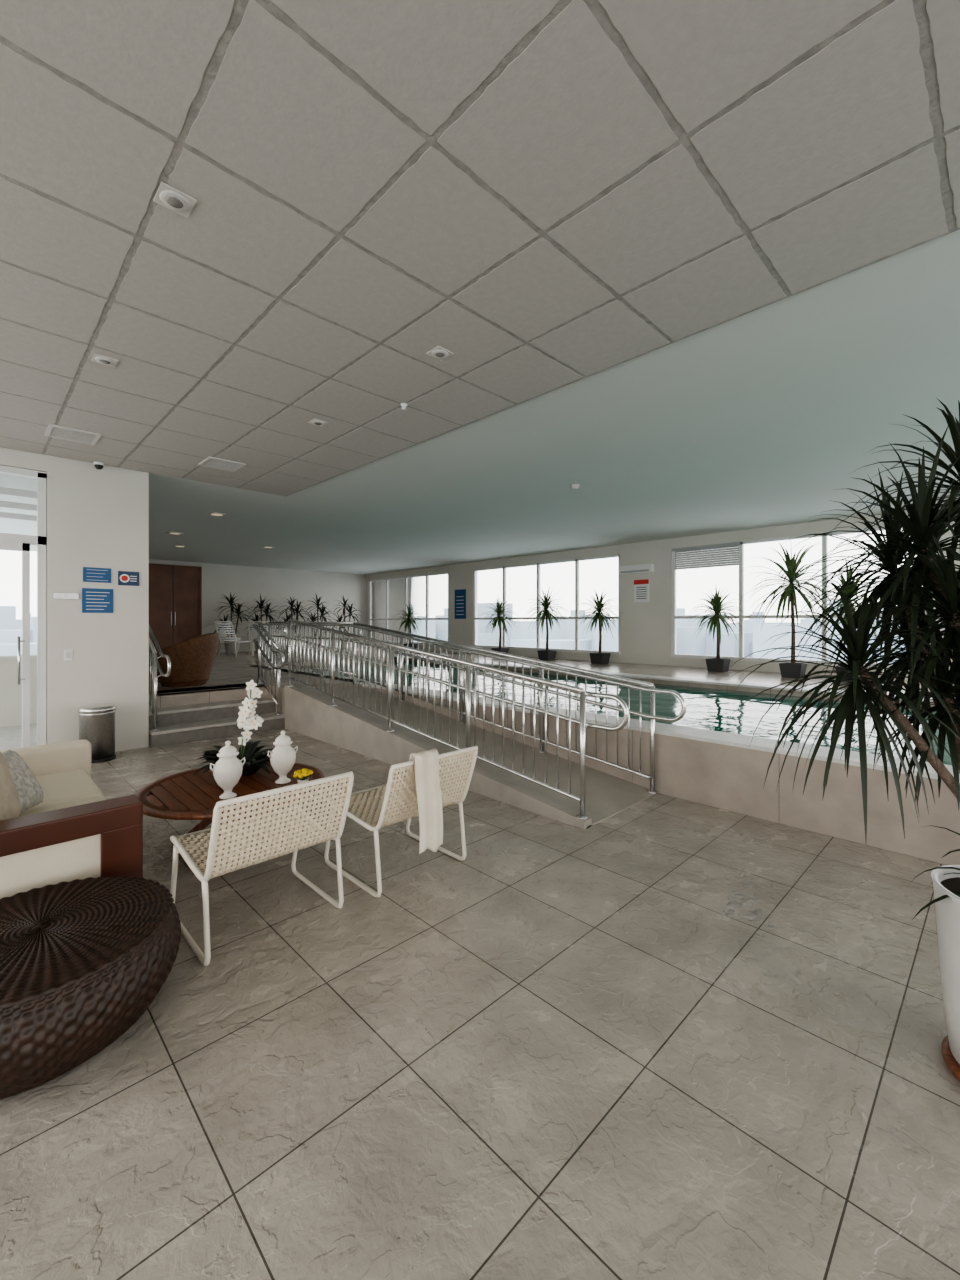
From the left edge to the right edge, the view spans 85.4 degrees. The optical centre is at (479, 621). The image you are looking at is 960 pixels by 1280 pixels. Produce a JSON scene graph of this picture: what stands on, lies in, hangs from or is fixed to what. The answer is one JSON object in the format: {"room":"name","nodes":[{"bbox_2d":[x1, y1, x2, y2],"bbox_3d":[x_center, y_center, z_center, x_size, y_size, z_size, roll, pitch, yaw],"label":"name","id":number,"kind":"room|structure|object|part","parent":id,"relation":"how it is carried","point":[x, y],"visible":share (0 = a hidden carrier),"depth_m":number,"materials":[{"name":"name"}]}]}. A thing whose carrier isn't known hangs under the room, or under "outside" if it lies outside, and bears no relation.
{"room":"indoor swimming pool","nodes":[
{"label":"indoor swimming pool","id":0,"kind":"room"},
{"bbox_2d":[46,455,148,751],"bbox_3d":[-4.406,-0.150,6.010,0.940,3.300,0.250,0,0,-45],"label":"wall","id":1,"kind":"structure","parent":0,"point":[96,518],"depth_m":5.90,"materials":[{"name":"paint"}]},
{"bbox_2d":[0,465,45,746],"bbox_3d":[-6.320,-0.058,4.009,4.585,3.115,0.182,0,0,-45],"label":"glazed door","id":2,"kind":"structure","parent":1,"relation":"in","point":[13,542],"depth_m":5.50,"materials":[{"name":"white metal"}]},
{"bbox_2d":[0,447,46,472],"bbox_3d":[-6.382,-1.710,4.069,4.600,0.180,0.250,0,0,-45],"label":"lintel","id":3,"kind":"object","parent":1,"relation":"attached to","point":[9,457],"depth_m":5.46,"materials":[{"name":"white paint"}]},
{"bbox_2d":[53,592,78,598],"bbox_3d":[-4.535,-0.285,5.697,0.220,0.070,0.014,0,0,-45],"label":"name plate","id":4,"kind":"object","parent":1,"relation":"attached to","point":[56,595],"visible":1,"depth_m":5.69,"materials":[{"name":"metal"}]},
{"bbox_2d":[63,649,72,660],"bbox_3d":[-4.522,0.363,5.709,0.080,0.120,0.015,0,0,-45],"label":"light switch","id":5,"kind":"object","parent":1,"relation":"attached to","point":[67,654],"visible":1,"depth_m":5.71,"materials":[{"name":"white plastic"}]},
{"bbox_2d":[83,567,110,582],"bbox_3d":[-4.337,-0.532,5.893,0.258,0.165,0.013,0,0,-45],"label":"sign","id":6,"kind":"object","parent":1,"relation":"attached to","point":[90,574],"visible":1,"depth_m":5.89,"materials":[{"name":"blue plastic"}]},
{"bbox_2d":[82,588,112,612],"bbox_3d":[-4.333,-0.242,5.896,0.286,0.275,0.013,0,0,-45],"label":"sign","id":7,"kind":"object","parent":1,"relation":"attached to","point":[94,600],"visible":1,"depth_m":5.89,"materials":[{"name":"blue plastic"}]},
{"bbox_2d":[118,571,138,585],"bbox_3d":[-4.121,-0.510,6.102,0.208,0.164,0.017,0,0,-45],"label":"sign","id":8,"kind":"object","parent":1,"relation":"attached to","point":[127,578],"visible":1,"depth_m":6.10,"materials":[{"name":"blue plastic"}]},
{"bbox_2d":[149,559,365,652],"bbox_3d":[-7.725,-0.050,16.664,9.660,3.500,0.200,0,0,-45],"label":"wall","id":9,"kind":"structure","parent":0,"point":[247,583],"depth_m":17.39,"materials":[{"name":"paint"}]},
{"bbox_2d":[149,563,201,654],"bbox_3d":[-8.984,-0.362,15.206,1.540,2.615,0.113,0,0,-45],"label":"double door","id":10,"kind":"structure","parent":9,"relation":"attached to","point":[187,580],"depth_m":15.23,"materials":[{"name":"brown wood"}]},
{"bbox_2d":[0,728,959,1279],"bbox_3d":[-1.039,1.600,1.271,8.300,0.200,11.270,0,0,-45],"label":"floor","id":11,"kind":"structure","parent":0,"point":[550,1051],"depth_m":1.71,"materials":[{"name":"tile"}]},
{"bbox_2d":[0,739,142,898],"bbox_3d":[-2.736,1.054,2.941,1.100,0.891,1.970,0,0,-45],"label":"sofa","id":12,"kind":"object","parent":11,"relation":"on","point":[57,826],"visible":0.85,"depth_m":2.52,"materials":[{"name":"beige fabric"}]},
{"bbox_2d":[0,751,20,820],"bbox_3d":[-2.425,0.830,2.496,0.245,0.442,0.480,0,0,-21],"label":"throw pillow","id":13,"kind":"object","parent":12,"relation":"on","point":[10,801],"depth_m":2.60,"materials":[{"name":"beige fabric"}]},
{"bbox_2d":[2,750,43,812],"bbox_3d":[-2.606,0.900,2.851,0.233,0.318,0.400,0,0,-14],"label":"throw pillow","id":14,"kind":"object","parent":12,"relation":"on","point":[30,792],"depth_m":2.91,"materials":[{"name":"grey fabric"}]},
{"bbox_3d":[-3.359,1.180,3.590,1.080,0.560,0.170,0,0,-44],"label":"arm","id":15,"kind":"part","parent":12,"relation":"part of","materials":[{"name":"fabric"}]},
{"bbox_3d":[-2.126,1.190,2.292,0.740,0.360,0.140,0,0,-44],"label":"arm panel","id":16,"kind":"part","parent":12,"relation":"part of","materials":[{"name":"fabric"}]},
{"bbox_2d":[30,769,103,808],"bbox_3d":[-2.959,1.170,3.296,0.840,0.180,0.790,0,0,-44],"label":"seat cushion","id":17,"kind":"object","parent":12,"relation":"on","point":[57,785],"depth_m":3.44,"materials":[{"name":"beige fabric"}]},
{"bbox_3d":[-2.115,1.200,2.295,1.040,0.600,0.180,0,0,-44],"label":"wooden arm","id":18,"kind":"part","parent":12,"relation":"part of","materials":[{"name":"brown wood"}]},
{"bbox_2d":[0,876,180,1099],"bbox_3d":[-1.638,1.317,1.938,0.907,0.367,0.908,0,0,34],"label":"wicker ottoman","id":19,"kind":"object","parent":11,"relation":"on","point":[81,961],"visible":1,"depth_m":1.80,"materials":[{"name":"brown wicker"}]},
{"bbox_2d":[78,703,115,762],"bbox_3d":[-4.178,1.196,5.678,0.338,0.607,0.338,0,0,1],"label":"pedal bin","id":20,"kind":"object","parent":11,"relation":"on","point":[97,720],"visible":0.94,"depth_m":5.56,"materials":[{"name":"metal"}]},
{"bbox_2d":[149,683,284,747],"bbox_3d":[-3.696,1.222,7.150,1.650,0.555,1.080,0,0,-45],"label":"stairs","id":21,"kind":"structure","parent":11,"relation":"on","point":[203,721],"depth_m":6.82,"materials":[{"name":"stone"}]},
{"bbox_2d":[149,625,170,730],"bbox_3d":[-4.088,0.656,6.506,0.139,1.318,1.078,0,0,-45],"label":"stair railing","id":22,"kind":"object","parent":21,"relation":"on","point":[155,664],"visible":0.65,"depth_m":6.33,"materials":[{"name":"silver metal"}]},
{"bbox_3d":[-4.207,0.656,6.592,0.090,1.318,0.790,0,0,-44],"label":"rail frame","id":23,"kind":"part","parent":22,"relation":"part of","materials":[{"name":"silver metal"}]},
{"bbox_2d":[253,622,284,714],"bbox_3d":[-3.032,0.656,7.544,0.139,1.318,1.078,0,0,-45],"label":"stair railing","id":24,"kind":"object","parent":21,"relation":"on","point":[260,626],"visible":0.98,"depth_m":7.58,"materials":[{"name":"silver metal"}]},
{"bbox_2d":[135,762,324,874],"bbox_3d":[-1.639,1.297,3.479,1.150,0.434,1.150,0,0,-45],"label":"round coffee table","id":25,"kind":"object","parent":11,"relation":"on","point":[185,795],"visible":0.5,"depth_m":3.34,"materials":[{"name":"brown wood"}]},
{"bbox_2d":[210,740,245,798],"bbox_3d":[-1.555,0.906,3.209,0.168,0.348,0.168,0,0,-5],"label":"urn vase","id":26,"kind":"object","parent":25,"relation":"on","point":[227,771],"visible":1,"depth_m":3.16,"materials":[{"name":"white ceramic"}]},
{"bbox_2d":[194,680,272,775],"bbox_3d":[-1.698,0.744,3.687,0.670,0.671,0.658,0,0,-45],"label":"potted orchid","id":27,"kind":"object","parent":25,"relation":"on","point":[255,760],"visible":0.74,"depth_m":3.67,"materials":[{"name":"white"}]},
{"bbox_2d":[267,730,297,783],"bbox_3d":[-1.330,0.906,3.510,0.168,0.348,0.168,0,0,-5],"label":"urn vase","id":28,"kind":"object","parent":25,"relation":"on","point":[282,757],"visible":1,"depth_m":3.46,"materials":[{"name":"white ceramic"}]},
{"bbox_2d":[293,768,313,782],"bbox_3d":[-1.162,1.024,3.424,0.128,0.111,0.133,0,0,-12],"label":"flower pot","id":29,"kind":"object","parent":25,"relation":"on","point":[302,775],"visible":0.98,"depth_m":3.40,"materials":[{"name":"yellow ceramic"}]},
{"bbox_2d":[170,771,353,965],"bbox_3d":[-1.110,1.126,2.639,0.667,0.747,0.706,0,0,-45],"label":"lounge chair","id":30,"kind":"object","parent":11,"relation":"on","point":[292,837],"visible":1,"depth_m":2.44,"materials":[{"name":"beige wicker"}]},
{"bbox_2d":[324,746,477,897],"bbox_3d":[-0.490,1.126,3.199,0.647,0.747,0.736,0,0,-45],"label":"lounge chair","id":31,"kind":"object","parent":11,"relation":"on","point":[389,796],"visible":0.7,"depth_m":3.04,"materials":[{"name":"beige wicker"}]},
{"bbox_2d":[398,749,442,853],"bbox_3d":[-0.334,0.987,2.912,0.187,0.546,0.222,0,0,-45],"label":"throw blanket","id":32,"kind":"object","parent":31,"relation":"on","point":[427,778],"visible":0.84,"depth_m":2.85,"materials":[{"name":"fabric"}]},
{"bbox_2d":[285,683,657,829],"bbox_3d":[-0.595,1.198,5.934,1.130,0.605,5.000,0,0,-45],"label":"ramp","id":33,"kind":"object","parent":11,"relation":"on","point":[308,712],"visible":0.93,"depth_m":5.35,"materials":[{"name":"stone"}]},
{"bbox_2d":[284,619,628,819],"bbox_3d":[-0.945,0.697,5.591,0.139,1.482,5.566,0,0,-45],"label":"ramp railing","id":34,"kind":"object","parent":33,"relation":"on","point":[390,647],"depth_m":4.87,"materials":[{"name":"silver metal"}]},
{"bbox_2d":[339,622,686,793],"bbox_3d":[-0.238,0.743,6.271,0.139,1.484,5.586,0,0,-45],"label":"ramp railing","id":35,"kind":"object","parent":33,"relation":"on","point":[530,662],"depth_m":5.40,"materials":[{"name":"silver metal"}]},
{"bbox_2d":[149,647,959,864],"bbox_3d":[-0.225,1.308,9.032,9.260,0.785,21.200,0,0,-45],"label":"pool deck","id":36,"kind":"object","parent":11,"relation":"on","point":[717,769],"visible":0.4,"depth_m":4.30,"materials":[{"name":"stone"}]},
{"bbox_2d":[149,633,218,686],"bbox_3d":[-4.478,0.554,7.867,0.945,0.782,0.945,0,0,-45],"label":"tub chair","id":37,"kind":"object","parent":36,"relation":"on","point":[192,660],"visible":0.87,"depth_m":7.57,"materials":[{"name":"brown wicker"}]},
{"bbox_3d":[-4.478,0.790,7.867,0.660,0.310,0.660,0,0,-44],"label":"seat","id":38,"kind":"part","parent":37,"relation":"part of","materials":[{"name":"brown leather"}]},
{"bbox_2d":[207,592,251,653],"bbox_3d":[-7.424,0.022,15.512,1.309,1.847,1.096,0,0,-45],"label":"dracaena","id":39,"kind":"object","parent":36,"relation":"on","point":[229,647],"visible":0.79,"depth_m":15.45,"materials":[{"name":"plant"}]},
{"bbox_2d":[214,621,252,656],"bbox_3d":[-6.875,0.464,14.492,0.835,0.973,0.596,0,0,23],"label":"chair","id":40,"kind":"object","parent":36,"relation":"on","point":[215,624],"visible":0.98,"depth_m":14.54,"materials":[{"name":"beige"}]},
{"bbox_2d":[243,594,279,652],"bbox_3d":[-6.746,0.019,16.204,0.974,1.852,1.367,0,0,25],"label":"dracaena","id":41,"kind":"object","parent":36,"relation":"on","point":[261,604],"visible":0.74,"depth_m":16.10,"materials":[{"name":"plant"}]},
{"bbox_2d":[248,621,274,655],"bbox_3d":[-6.297,0.464,14.975,0.595,0.973,0.836,0,0,-33],"label":"chair","id":42,"kind":"object","parent":36,"relation":"on","point":[249,630],"visible":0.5,"depth_m":15.09,"materials":[{"name":"beige plastic"}]},
{"bbox_2d":[274,597,308,650],"bbox_3d":[-6.041,0.033,16.803,1.163,1.824,1.053,0,0,-12],"label":"dracaena","id":43,"kind":"object","parent":36,"relation":"on","point":[291,603],"visible":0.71,"depth_m":16.80,"materials":[{"name":"plant"}]},
{"bbox_2d":[261,622,361,681],"bbox_3d":[-3.167,0.470,9.436,0.139,0.950,3.966,0,0,-45],"label":"deck railing","id":44,"kind":"object","parent":36,"relation":"on","point":[268,624],"visible":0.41,"depth_m":9.26,"materials":[{"name":"silver metal"}]},
{"bbox_2d":[303,595,334,649],"bbox_3d":[-5.386,-0.024,17.499,1.326,1.939,1.034,0,0,-45],"label":"dracaena","id":45,"kind":"object","parent":36,"relation":"on","point":[313,618],"visible":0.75,"depth_m":17.42,"materials":[{"name":"plant"}]},
{"bbox_2d":[332,596,363,648],"bbox_3d":[-4.729,-0.013,18.187,1.235,1.915,0.944,0,0,-32],"label":"dracaena","id":46,"kind":"object","parent":36,"relation":"on","point":[344,606],"visible":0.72,"depth_m":18.12,"materials":[{"name":"plant"}]},
{"bbox_2d":[394,602,425,648],"bbox_3d":[-2.288,0.152,16.864,0.946,1.587,1.056,0,0,-45],"label":"yucca","id":47,"kind":"object","parent":36,"relation":"on","point":[408,621],"visible":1,"depth_m":16.80,"materials":[{"name":"green plant"}]},
{"bbox_2d":[477,597,518,656],"bbox_3d":[0.507,0.098,13.985,1.078,1.695,1.063,0,0,29],"label":"yucca","id":48,"kind":"object","parent":36,"relation":"on","point":[498,610],"visible":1,"depth_m":13.93,"materials":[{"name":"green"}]},
{"bbox_2d":[523,585,570,660],"bbox_3d":[1.671,0.019,12.889,1.198,1.852,1.086,0,0,-11],"label":"yucca","id":49,"kind":"object","parent":36,"relation":"on","point":[546,655],"visible":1,"depth_m":12.82,"materials":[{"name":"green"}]},
{"bbox_2d":[574,590,622,663],"bbox_3d":[2.702,0.085,11.861,1.125,1.719,1.047,0,0,-16],"label":"yucca","id":50,"kind":"object","parent":36,"relation":"on","point":[596,658],"visible":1,"depth_m":11.73,"materials":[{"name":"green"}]},
{"bbox_2d":[284,660,951,764],"bbox_3d":[1.897,1.265,7.129,3.700,0.470,15.490,0,0,-45],"label":"pool water","id":51,"kind":"object","parent":36,"relation":"in","point":[707,708],"visible":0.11,"depth_m":6.34,"materials":[{"name":"teal liquid"}]},
{"bbox_2d":[689,588,745,671],"bbox_3d":[4.529,0.111,9.952,1.154,1.667,1.169,0,0,-45],"label":"yucca","id":52,"kind":"object","parent":36,"relation":"on","point":[717,664],"visible":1,"depth_m":9.87,"materials":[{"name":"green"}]},
{"bbox_2d":[741,538,836,678],"bbox_3d":[5.348,-0.272,8.830,1.589,2.435,1.642,0,0,-45],"label":"yucca","id":53,"kind":"object","parent":36,"relation":"on","point":[788,670],"visible":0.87,"depth_m":8.80,"materials":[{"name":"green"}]},
{"bbox_2d":[801,557,881,681],"bbox_3d":[5.869,-0.045,8.236,1.407,1.980,1.484,0,0,31],"label":"yucca","id":54,"kind":"object","parent":36,"relation":"on","point":[848,573],"visible":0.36,"depth_m":8.24,"materials":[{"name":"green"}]},
{"bbox_2d":[724,398,959,1080],"bbox_3d":[1.574,0.295,1.911,1.325,2.410,1.077,0,0,-41],"label":"tree","id":55,"kind":"object","parent":11,"relation":"on","point":[925,663],"visible":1,"depth_m":1.80,"materials":[{"name":"green plant"}]},
{"bbox_2d":[0,230,959,574],"bbox_3d":[-2.200,-1.925,7.232,15.000,0.250,21.400,0,0,-45],"label":"ceiling","id":56,"kind":"structure","parent":0,"point":[755,419],"depth_m":5.72,"materials":[{"name":"paint"}]},
{"bbox_2d":[167,532,182,534],"bbox_3d":[-6.169,-1.792,10.517,0.240,0.016,0.240,0,0,-45],"label":"ceiling lamp","id":57,"kind":"object","parent":56,"relation":"in","point":[176,533],"depth_m":10.48,"materials":[{"name":"white"}]},
{"bbox_2d":[207,512,226,516],"bbox_3d":[-4.383,-1.792,8.667,0.240,0.016,0.240,0,0,-45],"label":"ceiling lamp","id":58,"kind":"object","parent":56,"relation":"in","point":[211,513],"depth_m":8.63,"materials":[{"name":"white"}]},
{"bbox_2d":[570,484,578,489],"bbox_3d":[1.248,-1.772,6.832,0.120,0.055,0.120,0,0,-45],"label":"smoke detector","id":59,"kind":"object","parent":56,"relation":"attached to","point":[573,486],"visible":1,"depth_m":6.79,"materials":[{"name":"grey plastic"}]},
{"bbox_2d":[0,0,959,495],"bbox_3d":[-1.403,-1.790,0.864,7.210,0.020,11.200,0,0,-45],"label":"suspended ceiling","id":60,"kind":"structure","parent":0,"point":[547,196],"depth_m":2.18,"materials":[{"name":"white tile"}]},
{"bbox_2d":[45,423,100,444],"bbox_3d":[-3.856,-1.772,4.926,0.380,0.014,0.380,0,0,-45],"label":"ceiling vent","id":61,"kind":"object","parent":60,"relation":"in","point":[56,431],"visible":1,"depth_m":4.91,"materials":[{"name":"grey metal"}]},
{"bbox_2d":[93,461,103,469],"bbox_3d":[-4.259,-1.742,5.811,0.100,0.075,0.100,0,0,-45],"label":"security camera","id":62,"kind":"object","parent":60,"relation":"attached to","point":[98,465],"visible":1,"depth_m":5.78,"materials":[{"name":"white plastic"}]},
{"bbox_2d":[92,353,117,366],"bbox_3d":[-2.547,-1.770,3.532,0.130,0.018,0.130,0,0,-45],"label":"recessed light","id":63,"kind":"object","parent":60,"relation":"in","point":[98,358],"visible":1,"depth_m":3.52,"materials":[{"name":"grey plastic"}]},
{"bbox_2d":[153,181,196,217],"bbox_3d":[-1.286,-1.770,2.192,0.130,0.018,0.130,0,0,-45],"label":"recessed light","id":64,"kind":"object","parent":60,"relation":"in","point":[167,196],"visible":1,"depth_m":2.18,"materials":[{"name":"grey"}]},
{"bbox_2d":[198,456,245,471],"bbox_3d":[-2.902,-1.772,5.850,0.380,0.014,0.380,0,0,-45],"label":"ceiling vent","id":65,"kind":"object","parent":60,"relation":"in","point":[212,462],"visible":1,"depth_m":5.83,"materials":[{"name":"grey metal"}]},
{"bbox_2d":[308,418,327,426],"bbox_3d":[-1.444,-1.770,4.634,0.130,0.018,0.130,0,0,-45],"label":"recessed light","id":66,"kind":"object","parent":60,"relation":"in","point":[317,422],"visible":1,"depth_m":4.62,"materials":[{"name":"grey plastic"}]},
{"bbox_2d":[400,403,407,409],"bbox_3d":[-0.622,-1.760,4.255,0.060,0.040,0.060,0,0,-45],"label":"sprinkler head","id":67,"kind":"object","parent":60,"relation":"attached to","point":[403,405],"visible":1,"depth_m":4.24},
{"bbox_2d":[426,346,453,360],"bbox_3d":[-0.265,-1.770,3.441,0.130,0.018,0.130,0,0,-45],"label":"recessed light","id":68,"kind":"object","parent":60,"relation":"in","point":[440,353],"visible":1,"depth_m":3.42,"materials":[{"name":"grey plastic"}]},
{"bbox_2d":[619,564,653,574],"bbox_3d":[3.516,-1.190,11.727,0.144,0.180,0.800,0,0,-45],"label":"air conditioner","id":69,"kind":"object","parent":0,"point":[643,568],"depth_m":11.64,"materials":[{"name":"white plastic"}]},
{"bbox_2d":[366,507,959,680],"bbox_3d":[3.148,-0.050,12.347,0.200,3.500,21.200,0,0,-45],"label":"wall","id":70,"kind":"structure","parent":0,"point":[645,627],"depth_m":11.69,"materials":[{"name":"white paint"}]},
{"bbox_2d":[369,572,448,644],"bbox_3d":[-2.572,-0.410,18.083,0.120,2.340,4.600,0,0,-45],"label":"window","id":71,"kind":"structure","parent":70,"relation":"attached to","point":[387,597],"depth_m":18.61,"materials":[{"name":"white"}]},
{"bbox_2d":[455,589,465,618],"bbox_3d":[-0.609,-0.550,16.015,0.017,0.900,0.500,0,0,-45],"label":"notice board","id":72,"kind":"object","parent":70,"relation":"attached to","point":[460,595],"visible":1,"depth_m":16.00,"materials":[{"name":"blue plastic"}]},
{"bbox_2d":[472,554,619,654],"bbox_3d":[1.550,-0.410,13.889,0.120,2.340,4.960,0,0,-45],"label":"frame","id":73,"kind":"object","parent":70,"relation":"attached to","point":[475,618],"visible":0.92,"depth_m":13.85,"materials":[{"name":"white metal"}]},
{"bbox_2d":[634,579,648,601],"bbox_3d":[3.631,-0.700,11.700,0.017,0.500,0.360,0,0,-45],"label":"warning sign","id":74,"kind":"object","parent":70,"relation":"attached to","point":[641,587],"visible":1,"depth_m":11.69,"materials":[{"name":"white"}]},
{"bbox_2d":[671,527,926,667],"bbox_3d":[5.629,-0.410,9.738,0.120,2.340,4.200,0,0,-45],"label":"frame","id":75,"kind":"object","parent":70,"relation":"attached to","point":[677,557],"visible":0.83,"depth_m":10.32,"materials":[{"name":"white metal"}]},
{"label":"outside","id":76,"kind":"structure","parent":0,"visible":0},
{"bbox_3d":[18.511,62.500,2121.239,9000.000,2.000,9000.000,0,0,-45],"label":"ground","id":77,"kind":"structure","parent":76,"visible":0},
{"bbox_2d":[0,600,905,662],"bbox_3d":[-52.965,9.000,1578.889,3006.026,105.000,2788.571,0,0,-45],"label":"city skyline","id":78,"kind":"object","parent":77,"relation":"on","point":[523,634],"visible":0.17,"depth_m":363.56,"materials":[{"name":"concrete"}]},
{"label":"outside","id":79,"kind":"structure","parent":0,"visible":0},
{"bbox_2d":[0,487,36,749],"bbox_3d":[-8.673,0.110,4.067,9.330,3.280,2.840,0,0,-45],"label":"terrace","id":80,"kind":"object","parent":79,"point":[10,692],"visible":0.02,"depth_m":7.53,"materials":[{"name":"stone"}]}
]}

